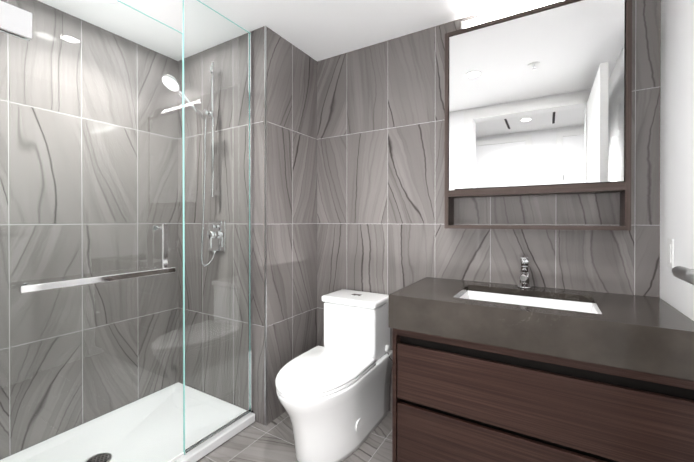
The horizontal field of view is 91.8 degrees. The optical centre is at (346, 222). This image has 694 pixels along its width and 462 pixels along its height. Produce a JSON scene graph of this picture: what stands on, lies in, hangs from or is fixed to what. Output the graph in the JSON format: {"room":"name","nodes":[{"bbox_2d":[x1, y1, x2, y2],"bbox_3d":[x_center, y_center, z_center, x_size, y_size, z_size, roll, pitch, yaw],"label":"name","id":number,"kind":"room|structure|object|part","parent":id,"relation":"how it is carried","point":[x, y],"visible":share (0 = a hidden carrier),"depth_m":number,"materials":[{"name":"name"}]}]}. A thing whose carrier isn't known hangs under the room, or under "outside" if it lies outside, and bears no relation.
{"room":"bathroom","nodes":[
{"label":"bathroom","id":0,"kind":"room"},
{"bbox_2d":[275,289,392,461],"bbox_3d":[-0.041,0.828,1.860,0.479,0.755,0.816,0,0,31],"label":"toilet","id":1,"kind":"object","parent":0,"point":[333,395],"visible":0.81,"depth_m":1.79,"materials":[{"name":"white ceramic"}]},
{"bbox_3d":[-0.146,0.771,1.757,0.402,0.022,0.533,0,0,31],"label":"seat lid","id":2,"kind":"part","parent":1,"relation":"part of","materials":[{"name":"white plastic"}]},
{"bbox_3d":[-0.144,0.793,1.761,0.398,0.018,0.534,0,0,31],"label":"seat","id":3,"kind":"part","parent":1,"relation":"part of","materials":[{"name":"white plastic"}]},
{"bbox_3d":[0.062,0.473,2.105,0.374,0.039,0.254,0,0,31],"label":"tank lid","id":4,"kind":"part","parent":1,"relation":"part of","materials":[{"name":"white ceramic"}]},
{"bbox_3d":[0.064,0.651,2.108,0.360,0.314,0.240,0,0,31],"label":"tank","id":5,"kind":"part","parent":1,"relation":"part of","materials":[{"name":"white ceramic"}]},
{"bbox_2d":[0,0,693,461],"bbox_3d":[-0.379,0.027,0.857,3.600,2.370,3.480,0,0,31],"label":"wall","id":6,"kind":"structure","parent":0,"point":[356,140],"depth_m":2.02,"materials":[{"name":"tile"}]},
{"bbox_2d":[0,0,254,461],"bbox_3d":[-1.160,0.030,1.738,0.811,2.353,1.128,0,0,31],"label":"shower","id":7,"kind":"object","parent":6,"relation":"on","point":[178,422],"visible":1,"depth_m":1.76,"materials":[{"name":"clear glass"}]},
{"bbox_3d":[-1.137,-0.679,1.140,0.013,0.090,0.090,0,0,31],"label":"hinge plate","id":8,"kind":"part","parent":7,"relation":"part of","materials":[{"name":"silver metal"}]},
{"bbox_3d":[-1.115,-0.679,1.127,0.013,0.090,0.090,0,0,31],"label":"hinge plate","id":9,"kind":"part","parent":7,"relation":"part of","materials":[{"name":"silver metal"}]},
{"bbox_2d":[0,382,254,461],"bbox_3d":[-1.175,1.181,1.752,0.778,0.051,1.126,0,0,31],"label":"tray","id":10,"kind":"object","parent":7,"relation":"attached to","point":[194,452],"depth_m":1.88,"materials":[{"name":"white plastic"}]},
{"bbox_3d":[-0.981,-0.931,1.375,0.007,0.002,0.663,0,0,31],"label":"glass edge door","id":11,"kind":"part","parent":7,"relation":"part of","materials":[{"name":"teal"}]},
{"bbox_3d":[-0.811,0.104,1.665,0.007,2.072,0.002,0,0,31],"label":"glass edge door","id":12,"kind":"part","parent":7,"relation":"part of","materials":[{"name":"teal"}]},
{"bbox_3d":[-0.941,-0.712,2.043,0.042,0.138,0.173,0,0,31],"label":"hand handle","id":13,"kind":"part","parent":7,"relation":"part of","materials":[{"name":"silver metal"}]},
{"bbox_3d":[-0.860,-0.596,2.155,0.020,0.857,0.020,0,0,31],"label":"slide rail","id":14,"kind":"part","parent":7,"relation":"part of","materials":[{"name":"silver metal"}]},
{"bbox_3d":[-0.855,0.087,2.206,0.170,0.200,0.010,0,0,31],"label":"valve plate","id":15,"kind":"part","parent":7,"relation":"part of","materials":[{"name":"silver metal"}]},
{"bbox_2d":[264,26,266,425],"bbox_3d":[-0.483,0.022,1.996,0.009,2.370,0.009,0,0,31],"label":"trim","id":16,"kind":"structure","parent":6,"relation":"attached to","point":[265,183],"depth_m":1.99,"materials":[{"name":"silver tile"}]},
{"bbox_2d":[461,0,561,28],"bbox_3d":[0.913,-1.084,1.727,0.624,0.064,0.050,0,0,31],"label":"vanity light bar","id":17,"kind":"object","parent":6,"relation":"attached to","point":[507,12],"visible":0.5,"depth_m":1.75,"materials":[{"name":"white plastic"}]},
{"bbox_2d":[445,0,631,230],"bbox_3d":[0.904,-0.499,1.687,0.790,1.062,0.131,0,0,31],"label":"mirror","id":18,"kind":"object","parent":6,"relation":"attached to","point":[538,100],"visible":1,"depth_m":1.60,"materials":[{"name":"brown wood"}]},
{"bbox_2d":[389,255,693,461],"bbox_3d":[0.784,0.688,1.513,1.047,1.040,0.562,0,0,31],"label":"bathroom vanity","id":19,"kind":"object","parent":6,"relation":"on","point":[524,371],"visible":1,"depth_m":1.28,"materials":[{"name":"wood"}]},
{"bbox_3d":[0.670,0.966,1.293,1.013,0.278,0.020,0,0,31],"label":"drawer","id":20,"kind":"part","parent":19,"relation":"part of","materials":[{"name":"brown wood"}]},
{"bbox_2d":[389,291,693,340],"bbox_3d":[0.664,0.345,1.311,1.047,0.030,0.095,0,0,31],"label":"countertop","id":21,"kind":"structure","parent":19,"relation":"on","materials":[{"name":"stone"}]},
{"bbox_2d":[460,290,597,313],"bbox_3d":[0.781,0.429,1.495,0.552,0.146,0.362,0,0,31],"label":"sink","id":22,"kind":"object","parent":21,"relation":"in","point":[580,304],"depth_m":1.62,"materials":[{"name":"white ceramic"}]},
{"bbox_2d":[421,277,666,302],"bbox_3d":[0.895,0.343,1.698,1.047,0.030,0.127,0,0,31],"label":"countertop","id":23,"kind":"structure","parent":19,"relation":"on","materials":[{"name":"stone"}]},
{"bbox_2d":[518,255,531,288],"bbox_3d":[0.875,0.247,1.660,0.062,0.162,0.151,0,0,31],"label":"faucet","id":24,"kind":"object","parent":23,"relation":"on","point":[524,260],"depth_m":1.68,"materials":[{"name":"silver metal"}]},
{"bbox_3d":[0.675,0.498,1.301,1.017,0.034,0.047,0,0,31],"label":"rail","id":25,"kind":"part","parent":19,"relation":"part of","materials":[{"name":"brown wood"}]},
{"bbox_3d":[0.670,0.680,1.291,1.013,0.250,0.020,0,0,31],"label":"drawer","id":26,"kind":"part","parent":19,"relation":"part of","materials":[{"name":"brown wood"}]},
{"bbox_2d":[667,239,673,267],"bbox_3d":[1.290,0.122,1.341,0.008,0.115,0.070,0,0,31],"label":"electrical outlet plate","id":27,"kind":"object","parent":6,"relation":"attached to","point":[670,253],"visible":0.88,"depth_m":1.33,"materials":[{"name":"white plastic"}]},
{"bbox_2d":[671,266,693,284],"bbox_3d":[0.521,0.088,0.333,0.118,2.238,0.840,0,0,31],"label":"door handle","id":28,"kind":"structure","parent":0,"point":[683,273],"depth_m":0.63,"materials":[{"name":"silver metal"}]}
]}

